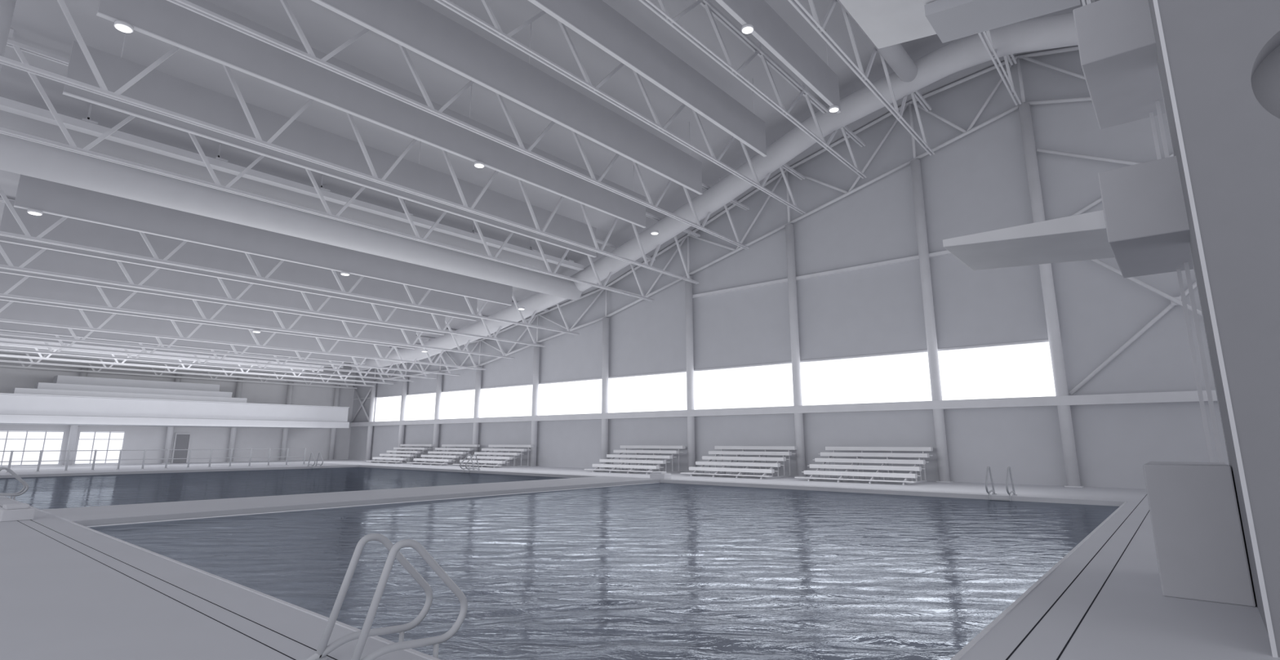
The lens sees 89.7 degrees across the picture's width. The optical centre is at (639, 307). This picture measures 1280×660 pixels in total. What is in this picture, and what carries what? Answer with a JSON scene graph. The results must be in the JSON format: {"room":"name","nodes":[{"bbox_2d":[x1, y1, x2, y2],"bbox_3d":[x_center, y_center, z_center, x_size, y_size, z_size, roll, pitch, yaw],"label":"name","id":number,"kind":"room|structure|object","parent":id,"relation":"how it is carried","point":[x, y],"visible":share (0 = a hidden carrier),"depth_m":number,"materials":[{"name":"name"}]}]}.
{"room":"indoor swimming pool","nodes":[
{"label":"indoor swimming pool","id":0,"kind":"room"},
{"bbox_2d":[0,356,355,466],"bbox_3d":[-38.444,6.606,44.692,0.300,9.125,37.600,-10,-15,39],"label":"wall","id":1,"kind":"structure","parent":0,"point":[315,441],"depth_m":50.67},
{"bbox_2d":[0,430,64,465],"bbox_3d":[-40.206,9.130,42.015,0.120,2.200,3.700,-10,-15,39],"label":"window","id":2,"kind":"structure","parent":1,"relation":"in","point":[15,440],"depth_m":42.26,"materials":[{"name":"white"}]},
{"bbox_2d":[74,431,124,463],"bbox_3d":[-37.697,9.733,44.939,0.120,2.200,2.500,-10,-15,39],"label":"window","id":3,"kind":"structure","parent":1,"relation":"in","point":[88,440],"depth_m":44.95,"materials":[{"name":"white"}]},
{"bbox_2d":[170,432,191,462],"bbox_3d":[-34.471,10.492,48.383,0.122,2.195,1.050,-10,-15,39],"label":"door","id":4,"kind":"structure","parent":1,"relation":"in","point":[181,440],"depth_m":48.38,"materials":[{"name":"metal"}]},
{"bbox_2d":[0,0,1099,350],"bbox_3d":[-12.356,-6.513,25.216,71.000,8.850,37.900,-10,-15,39],"label":"ceiling","id":5,"kind":"structure","parent":0,"point":[40,24],"depth_m":23.34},
{"bbox_2d":[0,351,288,377],"bbox_3d":[-34.830,3.074,44.988,0.140,2.074,19.600,-10,-15,39],"label":"acoustic baffle","id":6,"kind":"object","parent":5,"relation":"hanging from","point":[1,353],"visible":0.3,"depth_m":44.60,"materials":[{"name":"paint"}]},
{"bbox_2d":[0,345,305,373],"bbox_3d":[-32.434,2.626,43.024,0.140,2.083,19.600,-10,-15,39],"label":"acoustic baffle","id":7,"kind":"object","parent":5,"relation":"hanging from","point":[1,346],"visible":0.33,"depth_m":42.35,"materials":[{"name":"paint"}]},
{"bbox_2d":[0,337,324,371],"bbox_3d":[-30.038,2.178,41.060,0.140,2.092,19.600,-10,-15,39],"label":"acoustic baffle","id":8,"kind":"object","parent":5,"relation":"hanging from","point":[1,339],"visible":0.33,"depth_m":40.13,"materials":[{"name":"fabric"}]},
{"bbox_2d":[0,329,343,367],"bbox_3d":[-27.642,1.730,39.097,0.140,2.102,19.600,-10,-15,39],"label":"acoustic baffle","id":9,"kind":"object","parent":5,"relation":"hanging from","point":[1,331],"visible":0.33,"depth_m":37.73,"materials":[{"name":"paint"}]},
{"bbox_2d":[0,358,356,388],"bbox_3d":[-35.197,3.659,46.580,0.220,2.515,30.702,-10,-15,39],"label":"roof truss","id":10,"kind":"object","parent":5,"relation":"hanging from","point":[23,366],"visible":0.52,"depth_m":47.08,"materials":[{"name":"metal"}]},
{"bbox_2d":[0,321,364,364],"bbox_3d":[-25.245,1.282,37.133,0.140,2.111,19.600,-10,-15,39],"label":"acoustic baffle","id":11,"kind":"object","parent":5,"relation":"hanging from","point":[4,326],"visible":0.33,"depth_m":35.57,"materials":[{"name":"paint"}]},
{"bbox_2d":[0,353,374,386],"bbox_3d":[-32.800,3.215,44.616,0.220,2.515,30.702,-10,-15,39],"label":"roof truss","id":12,"kind":"object","parent":5,"relation":"hanging from","point":[31,362],"visible":0.41,"depth_m":44.77,"materials":[{"name":"metal"}]},
{"bbox_2d":[0,299,389,358],"bbox_3d":[-22.849,0.834,35.170,0.140,2.120,19.600,-10,-15,39],"label":"acoustic baffle","id":13,"kind":"object","parent":5,"relation":"hanging from","point":[15,310],"visible":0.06,"depth_m":33.32,"materials":[{"name":"fabric"}]},
{"bbox_2d":[0,347,393,383],"bbox_3d":[-30.404,2.772,42.651,0.220,2.515,30.702,-10,-15,39],"label":"roof truss","id":14,"kind":"object","parent":5,"relation":"hanging from","point":[40,357],"visible":0.41,"depth_m":42.62,"materials":[{"name":"metal"}]},
{"bbox_2d":[0,342,413,381],"bbox_3d":[-28.008,2.328,40.687,0.220,2.515,30.702,-10,-15,39],"label":"roof truss","id":15,"kind":"object","parent":5,"relation":"attached to","point":[51,351],"visible":0.41,"depth_m":40.55,"materials":[{"name":"metal"}]},
{"bbox_2d":[0,272,416,348],"bbox_3d":[-20.453,0.002,33.285,0.140,2.130,19.600,-10,-15,39],"label":"acoustic baffle","id":16,"kind":"object","parent":5,"relation":"hanging from","point":[37,287],"visible":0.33,"depth_m":31.14,"materials":[{"name":"paint"}]},
{"bbox_2d":[0,334,436,378],"bbox_3d":[-25.611,1.885,38.722,0.220,2.515,30.702,-10,-15,39],"label":"roof truss","id":17,"kind":"object","parent":5,"relation":"attached to","point":[62,345],"visible":0.41,"depth_m":38.38,"materials":[{"name":"metal"}]},
{"bbox_2d":[0,241,445,334],"bbox_3d":[-18.056,-0.954,31.427,0.140,2.139,19.600,-10,-15,39],"label":"acoustic baffle","id":18,"kind":"object","parent":5,"relation":"hanging from","point":[51,260],"visible":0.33,"depth_m":29.00,"materials":[{"name":"fabric"}]},
{"bbox_2d":[0,328,460,375],"bbox_3d":[-23.215,1.441,36.758,0.220,2.515,30.702,-10,-15,39],"label":"roof truss","id":19,"kind":"object","parent":5,"relation":"attached to","point":[71,331],"visible":0.44,"depth_m":36.44,"materials":[{"name":"metal"}]},
{"bbox_2d":[0,200,477,320],"bbox_3d":[-15.660,-1.846,29.555,0.140,2.148,19.600,-10,-15,39],"label":"acoustic baffle","id":20,"kind":"object","parent":5,"relation":"hanging from","point":[74,231],"visible":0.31,"depth_m":26.82,"materials":[{"name":"paint"}]},
{"bbox_2d":[0,301,488,369],"bbox_3d":[-20.819,0.834,34.827,0.220,2.515,30.702,-10,-15,39],"label":"roof truss","id":21,"kind":"object","parent":5,"relation":"attached to","point":[91,327],"visible":0.46,"depth_m":33.82,"materials":[{"name":"metal"}]},
{"bbox_2d":[0,275,514,358],"bbox_3d":[-18.423,-0.117,32.967,0.220,2.515,30.702,-10,-15,39],"label":"roof truss","id":22,"kind":"object","parent":5,"relation":"attached to","point":[109,307],"visible":0.45,"depth_m":31.01,"materials":[{"name":"metal"}]},
{"bbox_2d":[13,174,512,305],"bbox_3d":[-13.264,-2.719,27.679,0.140,2.158,19.600,-10,-15,39],"label":"acoustic baffle","id":23,"kind":"object","parent":5,"relation":"hanging from","point":[47,197],"visible":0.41,"depth_m":24.73,"materials":[{"name":"paint"}]},
{"bbox_2d":[26,208,43,215],"bbox_3d":[-19.247,-3.045,20.476,0.360,0.105,0.360,-10,-15,39],"label":"recessed light","id":24,"kind":"object","parent":23,"relation":"attached to","point":[33,211],"visible":1,"depth_m":20.40,"materials":[{"name":"paint"}]},
{"bbox_2d":[340,271,350,275],"bbox_3d":[-12.813,-1.498,27.974,0.360,0.105,0.360,-10,-15,39],"label":"recessed light","id":25,"kind":"object","parent":23,"relation":"attached to","point":[343,273],"visible":1,"depth_m":27.86,"materials":[{"name":"paint"}]},
{"bbox_2d":[0,197,548,346],"bbox_3d":[-16.026,-1.040,31.102,0.220,2.515,30.702,-10,-15,39],"label":"roof truss","id":26,"kind":"object","parent":5,"relation":"attached to","point":[10,266],"visible":0.48,"depth_m":28.67,"materials":[{"name":"metal"}]},
{"bbox_2d":[0,186,582,334],"bbox_3d":[-13.630,-1.909,29.225,0.220,2.515,30.702,-10,-15,39],"label":"roof truss","id":27,"kind":"object","parent":5,"relation":"attached to","point":[27,237],"visible":0.44,"depth_m":26.38,"materials":[{"name":"metal"}]},
{"bbox_2d":[0,96,584,270],"bbox_3d":[-10.601,-4.324,26.659,0.540,0.944,23.000,-10,-15,39],"label":"track","id":28,"kind":"object","parent":5,"relation":"hanging from","point":[86,126],"visible":0.89,"depth_m":22.61,"materials":[{"name":"metal"}]},
{"bbox_2d":[0,28,655,301],"bbox_3d":[-9.036,-4.153,25.747,0.220,2.871,30.702,-10,-15,39],"label":"roof truss","id":29,"kind":"object","parent":5,"relation":"attached to","point":[18,47],"visible":0.56,"depth_m":20.95,"materials":[{"name":"metal"}]},
{"bbox_2d":[62,32,596,257],"bbox_3d":[-8.471,-5.212,24.081,0.140,2.513,19.600,-10,-15,39],"label":"acoustic baffle","id":30,"kind":"object","parent":5,"relation":"hanging from","point":[156,88],"visible":0.84,"depth_m":20.77,"materials":[{"name":"paint"}]},
{"bbox_2d":[0,0,700,284],"bbox_3d":[-6.625,-5.329,23.920,0.220,3.376,30.703,-10,-15,39],"label":"roof truss","id":31,"kind":"object","parent":5,"relation":"attached to","point":[103,91],"visible":0.49,"depth_m":19.51,"materials":[{"name":"metal"}]},
{"bbox_2d":[96,0,646,227],"bbox_3d":[-6.075,-6.537,22.299,0.140,2.772,19.600,-10,-15,39],"label":"acoustic baffle","id":32,"kind":"object","parent":5,"relation":"hanging from","point":[164,20],"visible":1,"depth_m":19.08,"materials":[{"name":"paint"}]},
{"bbox_2d":[113,20,133,33],"bbox_3d":[-12.058,-6.562,15.034,0.360,0.105,0.360,-10,-15,39],"label":"recessed light","id":33,"kind":"object","parent":32,"relation":"attached to","point":[123,26],"visible":1,"depth_m":14.96,"materials":[{"name":"paint"}]},
{"bbox_2d":[474,160,484,168],"bbox_3d":[-5.624,-5.015,22.532,0.360,0.105,0.360,-10,-15,39],"label":"recessed light","id":34,"kind":"object","parent":32,"relation":"attached to","point":[478,164],"visible":1,"depth_m":22.44,"materials":[{"name":"paint"}]},
{"bbox_2d":[166,0,749,248],"bbox_3d":[-4.213,-6.933,22.183,0.220,3.117,30.700,-10,-15,39],"label":"roof truss","id":35,"kind":"object","parent":5,"relation":"attached to","point":[310,56],"visible":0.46,"depth_m":19.88,"materials":[{"name":"metal"}]},
{"bbox_2d":[311,0,702,195],"bbox_3d":[-3.678,-7.871,20.518,0.140,3.049,19.600,-10,-15,39],"label":"acoustic baffle","id":36,"kind":"object","parent":5,"relation":"hanging from","point":[411,24],"visible":0.94,"depth_m":19.93,"materials":[{"name":"fabric"}]},
{"bbox_2d":[434,0,805,213],"bbox_3d":[-1.762,-8.418,20.388,0.220,2.959,30.698,-10,-15,39],"label":"roof truss","id":37,"kind":"object","parent":5,"relation":"attached to","point":[496,30],"visible":0.59,"depth_m":21.35,"materials":[{"name":"metal"}]},
{"bbox_2d":[527,0,767,156],"bbox_3d":[-1.282,-9.080,18.711,0.140,3.071,19.600,-10,-15,39],"label":"acoustic baffle","id":38,"kind":"object","parent":5,"relation":"hanging from","point":[596,21],"visible":1,"depth_m":20.55,"materials":[{"name":"paint"}]},
{"bbox_2d":[650,230,658,235],"bbox_3d":[0.680,-3.499,29.880,0.360,0.105,0.360,-10,-15,39],"label":"recessed light","id":39,"kind":"object","parent":5,"relation":"in","point":[653,232],"visible":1,"depth_m":29.78,"materials":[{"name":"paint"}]},
{"bbox_2d":[351,12,1078,370],"bbox_3d":[0.180,-3.453,33.367,59.151,9.430,1.080,-10,-15,39],"label":"duct","id":40,"kind":"object","parent":5,"relation":"hanging from","point":[1056,31],"visible":0.75,"depth_m":28.06,"materials":[{"name":"metal"}]},
{"bbox_2d":[0,133,582,300],"bbox_3d":[-13.508,-3.366,24.754,1.120,1.120,30.700,-10,-15,39],"label":"duct","id":41,"kind":"object","parent":40,"relation":"attached to","point":[17,155],"visible":0.78,"depth_m":23.18,"materials":[{"name":"metal"}]},
{"bbox_2d":[836,0,917,82],"bbox_3d":[4.726,-10.550,18.395,0.720,0.720,18.400,-10,-15,39],"label":"duct","id":42,"kind":"object","parent":40,"relation":"attached to","point":[897,58],"visible":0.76,"depth_m":23.79,"materials":[{"name":"metal"}]},
{"bbox_2d":[638,0,866,178],"bbox_3d":[0.612,-9.678,18.613,0.220,2.709,30.696,-10,-15,39],"label":"roof truss","id":43,"kind":"object","parent":5,"relation":"hanging from","point":[711,10],"visible":0.86,"depth_m":22.64,"materials":[{"name":"metal"}]},
{"bbox_2d":[715,0,841,113],"bbox_3d":[1.114,-10.254,16.898,0.140,3.020,19.600,-10,-15,39],"label":"acoustic baffle","id":44,"kind":"object","parent":5,"relation":"hanging from","point":[770,28],"visible":1,"depth_m":20.93,"materials":[{"name":"paint"}]},
{"bbox_2d":[741,23,753,34],"bbox_3d":[3.173,-8.223,18.980,0.360,0.105,0.360,-10,-15,39],"label":"recessed light","id":45,"kind":"object","parent":44,"relation":"attached to","point":[747,28],"visible":1,"depth_m":18.91,"materials":[{"name":"paint"}]},
{"bbox_2d":[828,105,839,112],"bbox_3d":[7.097,-7.279,23.554,0.360,0.105,0.360,-10,-15,39],"label":"recessed light","id":46,"kind":"object","parent":44,"relation":"attached to","point":[833,108],"visible":1,"depth_m":23.47,"materials":[{"name":"paint"}]},
{"bbox_2d":[787,0,935,155],"bbox_3d":[2.907,-10.493,16.809,0.220,3.078,30.700,-10,-15,39],"label":"roof truss","id":47,"kind":"object","parent":5,"relation":"hanging from","point":[815,24],"visible":0.64,"depth_m":22.17,"materials":[{"name":"metal"}]},
{"bbox_2d":[977,30,1021,105],"bbox_3d":[5.511,-11.680,14.821,0.220,2.299,30.698,-10,-15,39],"label":"roof truss","id":48,"kind":"object","parent":5,"relation":"hanging from","point":[993,53],"visible":0.54,"depth_m":23.84,"materials":[{"name":"metal"}]},
{"bbox_2d":[1081,0,1094,5],"bbox_3d":[7.731,-11.430,12.864,0.220,2.443,30.699,-10,-15,39],"label":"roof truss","id":49,"kind":"object","parent":5,"relation":"hanging from","point":[1088,2],"visible":0.05,"depth_m":18.90,"materials":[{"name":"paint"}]},
{"bbox_2d":[0,458,1279,659],"bbox_3d":[-11.820,6.397,22.092,69.600,0.400,37.900,-10,-15,39],"label":"floor","id":50,"kind":"structure","parent":0,"point":[58,602],"depth_m":6.36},
{"bbox_2d":[0,0,16,71],"bbox_3d":[-14.990,-2.195,13.981,0.800,13.150,0.800,-10,-15,39],"label":"steel column","id":51,"kind":"structure","parent":50,"relation":"on","point":[6,6],"depth_m":14.90,"materials":[{"name":"metal"}]},
{"bbox_2d":[0,466,28,499],"bbox_3d":[-18.213,5.178,18.384,0.640,1.248,1.038,-10,-15,39],"label":"pool ladder","id":52,"kind":"object","parent":50,"relation":"on","point":[11,472],"visible":0.96,"depth_m":18.52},
{"bbox_2d":[0,502,35,521],"bbox_3d":[-13.073,4.261,13.471,0.800,0.300,0.500,-10,-15,39],"label":"block","id":53,"kind":"object","parent":50,"relation":"on","point":[16,511],"visible":1,"depth_m":13.27,"materials":[{"name":"plastic"}]},
{"bbox_2d":[61,367,88,465],"bbox_3d":[-38.383,7.274,43.835,0.540,6.670,0.540,-10,-15,39],"label":"steel column","id":54,"kind":"structure","parent":50,"relation":"on","point":[73,428],"depth_m":43.39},
{"bbox_2d":[0,448,306,471],"bbox_3d":[-28.906,8.989,38.411,0.160,1.120,17.350,-10,-15,39],"label":"guard railing","id":55,"kind":"object","parent":50,"relation":"on","point":[119,459],"visible":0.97,"depth_m":37.96,"materials":[{"name":"metal"}]},
{"bbox_2d":[17,520,296,659],"bbox_3d":[-15.826,4.880,15.711,42.700,0.012,0.008,-10,-15,39],"label":"trim","id":56,"kind":"structure","parent":50,"relation":"on","point":[17,520],"depth_m":6.43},
{"bbox_2d":[0,505,337,659],"bbox_3d":[-15.698,4.911,15.861,42.700,0.012,0.008,-10,-15,39],"label":"trim","id":57,"kind":"structure","parent":50,"relation":"on","point":[0,505],"depth_m":6.51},
{"bbox_2d":[162,373,182,462],"bbox_3d":[-34.845,8.125,47.959,0.540,6.670,0.540,-10,-15,39],"label":"steel column","id":58,"kind":"structure","parent":50,"relation":"on","point":[170,432],"depth_m":47.52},
{"bbox_2d":[0,374,349,428],"bbox_3d":[-36.390,5.932,41.535,5.800,3.130,33.300,-10,-15,39],"label":"gallery","id":59,"kind":"object","parent":58,"relation":"attached to","point":[73,400],"visible":1,"depth_m":42.82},
{"bbox_2d":[224,377,243,462],"bbox_3d":[-32.143,8.775,51.108,0.540,6.670,0.540,-10,-15,39],"label":"steel column","id":60,"kind":"structure","parent":50,"relation":"on","point":[239,384],"depth_m":50.74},
{"bbox_2d":[280,381,293,460],"bbox_3d":[-29.634,9.379,54.032,0.540,6.670,0.540,-10,-15,39],"label":"steel column","id":61,"kind":"structure","parent":50,"relation":"on","point":[290,390],"depth_m":53.67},
{"bbox_2d":[0,464,593,510],"bbox_3d":[-16.585,7.901,29.404,22.700,0.410,19.200,-10,-15,39],"label":"trim","id":62,"kind":"structure","parent":50,"relation":"attached to","point":[351,465],"depth_m":35.18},
{"bbox_2d":[0,466,565,509],"bbox_3d":[-16.585,7.827,29.419,22.700,0.001,19.200,-10,-15,39],"label":"pool water","id":63,"kind":"object","parent":62,"relation":"in","point":[75,491],"visible":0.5,"depth_m":25.86,"materials":[{"name":"liquid"}]},
{"bbox_2d":[306,452,323,467],"bbox_3d":[-21.065,10.001,41.750,1.037,1.247,0.640,-10,-15,39],"label":"pool ladder","id":64,"kind":"object","parent":50,"relation":"on","point":[311,452],"visible":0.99,"depth_m":41.75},
{"bbox_2d":[326,383,340,459],"bbox_3d":[-27.061,9.998,57.031,0.540,6.670,0.540,-10,-15,39],"label":"steel column","id":65,"kind":"structure","parent":50,"relation":"on","point":[333,433],"depth_m":56.67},
{"bbox_2d":[40,475,660,526],"bbox_3d":[-6.594,6.194,21.184,3.400,0.430,19.200,-10,-15,39],"label":"bulkhead","id":66,"kind":"object","parent":50,"relation":"on","point":[113,514],"visible":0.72,"depth_m":17.19,"materials":[{"name":"concrete"}]},
{"bbox_2d":[364,382,376,460],"bbox_3d":[-23.283,9.704,55.731,0.520,6.719,0.500,-10,-15,39],"label":"steel column","id":67,"kind":"structure","parent":50,"relation":"on","point":[373,390],"depth_m":55.58,"materials":[{"name":"metal"}]},
{"bbox_2d":[306,533,467,659],"bbox_3d":[-1.929,2.413,4.983,0.640,1.248,1.038,-10,-15,39],"label":"pool ladder","id":68,"kind":"object","parent":50,"relation":"on","point":[323,649],"visible":0.98,"depth_m":4.96,"materials":[{"name":"metal"}]},
{"bbox_2d":[366,444,434,463],"bbox_3d":[-18.267,11.053,49.009,4.700,1.360,2.850,-10,-15,39],"label":"bleachers","id":69,"kind":"object","parent":50,"relation":"on","point":[420,448],"visible":0.98,"depth_m":48.66,"materials":[{"name":"grey metal"}]},
{"bbox_2d":[395,376,408,461],"bbox_3d":[-19.378,9.011,52.524,0.520,6.780,0.500,-10,-15,39],"label":"steel column","id":70,"kind":"structure","parent":50,"relation":"on","point":[404,390],"depth_m":52.47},
{"bbox_2d":[431,371,442,462],"bbox_3d":[-15.550,8.332,49.380,0.520,6.839,0.500,-10,-15,39],"label":"steel column","id":71,"kind":"structure","parent":50,"relation":"on","point":[439,376],"depth_m":49.32,"materials":[{"name":"metal"}]},
{"bbox_2d":[408,444,479,465],"bbox_3d":[-13.865,10.305,45.386,4.600,1.360,2.850,-10,-15,39],"label":"bleachers","id":72,"kind":"object","parent":50,"relation":"on","point":[445,460],"visible":0.96,"depth_m":45.13,"materials":[{"name":"grey metal"}]},
{"bbox_2d":[459,453,480,472],"bbox_3d":[-9.520,8.840,36.128,0.640,1.248,1.038,-10,-15,39],"label":"pool ladder","id":73,"kind":"object","parent":50,"relation":"on","point":[468,468],"visible":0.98,"depth_m":36.10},
{"bbox_2d":[471,366,481,463],"bbox_3d":[-11.722,7.653,46.235,0.520,6.899,0.500,-10,-15,39],"label":"steel column","id":74,"kind":"structure","parent":50,"relation":"on","point":[478,372],"depth_m":46.19,"materials":[{"name":"metal"}]},
{"bbox_2d":[453,444,533,467],"bbox_3d":[-9.539,9.571,41.826,4.700,1.360,2.850,-10,-15,39],"label":"bleachers","id":75,"kind":"object","parent":50,"relation":"on","point":[522,450],"visible":0.96,"depth_m":41.53,"materials":[{"name":"grey metal"}]},
{"bbox_2d":[528,342,540,466],"bbox_3d":[-6.899,6.295,42.377,0.520,8.000,0.500,-10,-15,39],"label":"steel column","id":76,"kind":"structure","parent":50,"relation":"on","point":[536,348],"depth_m":42.22,"materials":[{"name":"metal"}]},
{"bbox_2d":[70,479,1127,659],"bbox_3d":[0.814,4.946,15.086,15.950,0.410,19.200,-10,-15,39],"label":"trim","id":77,"kind":"structure","parent":50,"relation":"attached to","point":[1116,503],"depth_m":16.73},
{"bbox_2d":[88,482,1119,659],"bbox_3d":[0.814,4.873,15.101,15.950,0.001,19.200,-10,-15,39],"label":"pool water","id":78,"kind":"object","parent":77,"relation":"in","point":[654,571],"visible":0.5,"depth_m":9.26,"materials":[{"name":"liquid"}]},
{"bbox_2d":[600,317,608,469],"bbox_3d":[-2.076,5.010,38.504,0.520,8.950,0.500,-10,-15,39],"label":"steel column","id":79,"kind":"structure","parent":50,"relation":"on","point":[605,376],"depth_m":38.40,"materials":[{"name":"metal"}]},
{"bbox_2d":[584,444,685,473],"bbox_3d":[-0.276,7.997,34.203,4.700,1.360,2.850,-10,-15,39],"label":"bleachers","id":80,"kind":"object","parent":50,"relation":"on","point":[655,452],"visible":0.98,"depth_m":33.97,"materials":[{"name":"grey metal"}]},
{"bbox_2d":[649,471,671,479],"bbox_3d":[0.893,7.274,28.074,0.800,0.300,0.500,-10,-15,39],"label":"block","id":81,"kind":"object","parent":50,"relation":"on","point":[655,474],"visible":0.98,"depth_m":27.89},
{"bbox_2d":[684,275,698,472],"bbox_3d":[2.709,3.408,34.729,0.520,10.563,0.500,-10,-15,39],"label":"steel column","id":82,"kind":"structure","parent":50,"relation":"on","point":[688,285],"depth_m":34.55,"materials":[{"name":"metal"}]},
{"bbox_2d":[680,445,796,478],"bbox_3d":[4.624,7.165,30.170,4.700,1.360,2.850,-10,-15,39],"label":"bleachers","id":83,"kind":"object","parent":50,"relation":"on","point":[765,475],"visible":1,"depth_m":29.91,"materials":[{"name":"grey metal"}]},
{"bbox_2d":[785,223,808,476],"bbox_3d":[7.471,1.813,30.973,0.520,12.169,0.500,-10,-15,39],"label":"steel column","id":84,"kind":"structure","parent":50,"relation":"on","point":[792,286],"depth_m":30.78,"materials":[{"name":"metal"}]},
{"bbox_2d":[794,446,933,484],"bbox_3d":[9.179,6.392,26.421,4.800,1.360,2.850,-10,-15,39],"label":"bleachers","id":85,"kind":"object","parent":50,"relation":"on","point":[858,455],"visible":1,"depth_m":26.16,"materials":[{"name":"grey metal"}]},
{"bbox_2d":[910,159,953,482],"bbox_3d":[12.233,0.218,27.216,0.520,13.774,0.500,-10,-15,39],"label":"steel column","id":86,"kind":"structure","parent":50,"relation":"on","point":[922,235],"depth_m":26.99,"materials":[{"name":"metal"}]},
{"bbox_2d":[985,465,1017,500],"bbox_3d":[10.845,5.381,19.368,0.690,1.248,1.038,-10,-15,39],"label":"pool ladder","id":87,"kind":"object","parent":50,"relation":"on","point":[1009,470],"visible":0.98,"depth_m":19.34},
{"bbox_2d":[1018,102,1084,487],"bbox_3d":[15.571,-0.900,24.583,0.520,14.900,0.500,-10,-15,39],"label":"steel column","id":88,"kind":"structure","parent":50,"relation":"on","point":[1069,452],"depth_m":24.18,"materials":[{"name":"metal"}]},
{"bbox_2d":[373,46,1091,381],"bbox_3d":[1.512,-2.912,37.074,64.887,10.430,0.160,-10,-15,39],"label":"truss","id":89,"kind":"object","parent":88,"relation":"on","point":[1027,56],"visible":0.66,"depth_m":31.54,"materials":[{"name":"metal"}]},
{"bbox_2d":[1036,147,1173,215],"bbox_3d":[18.404,-5.063,23.091,6.862,3.476,0.280,-10,-15,39],"label":"brace","id":90,"kind":"object","parent":88,"relation":"attached to","point":[1042,150],"visible":0.16,"depth_m":24.23,"materials":[{"name":"paint"}]},
{"bbox_2d":[1068,258,1202,395],"bbox_3d":[18.404,-0.239,22.096,6.893,6.105,0.280,-10,-15,39],"label":"brace","id":91,"kind":"object","parent":88,"relation":"attached to","point":[1174,300],"visible":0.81,"depth_m":22.68,"materials":[{"name":"paint"}]},
{"bbox_2d":[839,0,1279,657],"bbox_3d":[5.651,-2.595,7.957,6.300,11.500,4.100,-10,-15,39],"label":"tower","id":92,"kind":"object","parent":50,"relation":"on","point":[1211,208],"visible":1,"depth_m":6.51,"materials":[{"name":"concrete"}]},
{"bbox_2d":[1005,493,1146,659],"bbox_3d":[4.814,3.129,7.227,0.012,0.012,36.000,-10,-15,39],"label":"trim","id":93,"kind":"structure","parent":50,"relation":"on","point":[1055,601],"depth_m":6.58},
{"bbox_2d":[1056,510,1149,659],"bbox_3d":[5.037,3.091,7.044,0.012,0.012,36.000,-10,-15,39],"label":"trim","id":94,"kind":"structure","parent":50,"relation":"on","point":[1092,602],"depth_m":6.48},
{"bbox_2d":[348,49,1229,488],"bbox_3d":[0.274,0.859,37.931,69.600,17.650,0.300,-10,-15,39],"label":"wall","id":95,"kind":"structure","parent":0,"point":[977,182],"depth_m":28.38,"materials":[{"name":"paint"}]},
{"bbox_2d":[375,395,408,421],"bbox_3d":[-21.067,8.540,54.617,5.100,2.050,0.040,-10,-15,39],"label":"window","id":96,"kind":"structure","parent":95,"relation":"in","point":[388,408],"depth_m":54.81,"materials":[{"name":"white"}]},
{"bbox_2d":[406,392,443,420],"bbox_3d":[-17.201,7.883,51.435,5.000,2.050,0.040,-10,-15,39],"label":"window","id":97,"kind":"structure","parent":95,"relation":"in","point":[420,406],"depth_m":51.60,"materials":[{"name":"white"}]},
{"bbox_2d":[441,389,482,418],"bbox_3d":[-13.373,7.233,48.285,5.000,2.050,0.040,-10,-15,39],"label":"window","id":98,"kind":"structure","parent":95,"relation":"in","point":[455,404],"depth_m":48.43,"materials":[{"name":"white"}]},
{"bbox_2d":[481,384,540,417],"bbox_3d":[-9.047,6.498,44.725,6.300,2.050,0.040,-10,-15,39],"label":"window","id":99,"kind":"structure","parent":95,"relation":"in","point":[513,401],"depth_m":44.80,"materials":[{"name":"white"}]},
{"bbox_2d":[539,378,609,415],"bbox_3d":[-4.224,5.679,40.756,6.300,2.050,0.040,-10,-15,39],"label":"window","id":100,"kind":"structure","parent":95,"relation":"in","point":[582,397],"depth_m":40.79,"materials":[{"name":"white"}]},
{"bbox_2d":[609,371,694,412],"bbox_3d":[0.580,4.863,36.802,6.250,2.050,0.040,-10,-15,39],"label":"window","id":101,"kind":"structure","parent":95,"relation":"in","point":[661,392],"depth_m":36.84,"materials":[{"name":"white"}]},
{"bbox_2d":[352,339,1048,399],"bbox_3d":[-5.258,4.772,41.630,54.850,0.080,0.060,-10,-15,39],"label":"trim","id":102,"kind":"structure","parent":95,"relation":"attached to","point":[1041,340],"depth_m":31.63,"materials":[{"name":"paint"}]},
{"bbox_2d":[694,363,793,408],"bbox_3d":[5.354,4.053,32.874,6.220,2.050,0.040,-10,-15,39],"label":"window","id":103,"kind":"structure","parent":95,"relation":"in","point":[769,385],"depth_m":32.85,"materials":[{"name":"white"}]},
{"bbox_2d":[349,390,1217,426],"bbox_3d":[0.132,6.041,36.450,69.300,0.340,0.500,-10,-15,39],"label":"beam","id":104,"kind":"structure","parent":95,"relation":"attached to","point":[1175,396],"depth_m":27.93,"materials":[{"name":"metal"}]},
{"bbox_2d":[351,385,371,422],"bbox_3d":[-24.775,8.465,57.347,3.496,3.302,0.280,-10,-15,39],"label":"brace","id":105,"kind":"object","parent":104,"relation":"on","point":[369,391],"visible":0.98,"depth_m":57.30,"materials":[{"name":"paint"}]},
{"bbox_2d":[692,249,951,297],"bbox_3d":[14.794,-2.652,25.865,31.250,0.150,0.200,-10,-15,39],"label":"trim","id":106,"kind":"structure","parent":95,"relation":"attached to","point":[943,252],"depth_m":30.56,"materials":[{"name":"paint"}]},
{"bbox_2d":[800,351,932,405],"bbox_3d":[10.116,3.244,28.955,6.220,2.050,0.040,-10,-15,39],"label":"window","id":107,"kind":"structure","parent":95,"relation":"in","point":[905,377],"depth_m":28.85,"materials":[{"name":"white"}]},
{"bbox_2d":[937,342,1055,399],"bbox_3d":[14.166,2.556,25.622,4.360,2.050,0.040,-10,-15,39],"label":"window","id":108,"kind":"structure","parent":95,"relation":"in","point":[1024,370],"depth_m":25.56,"materials":[{"name":"white"}]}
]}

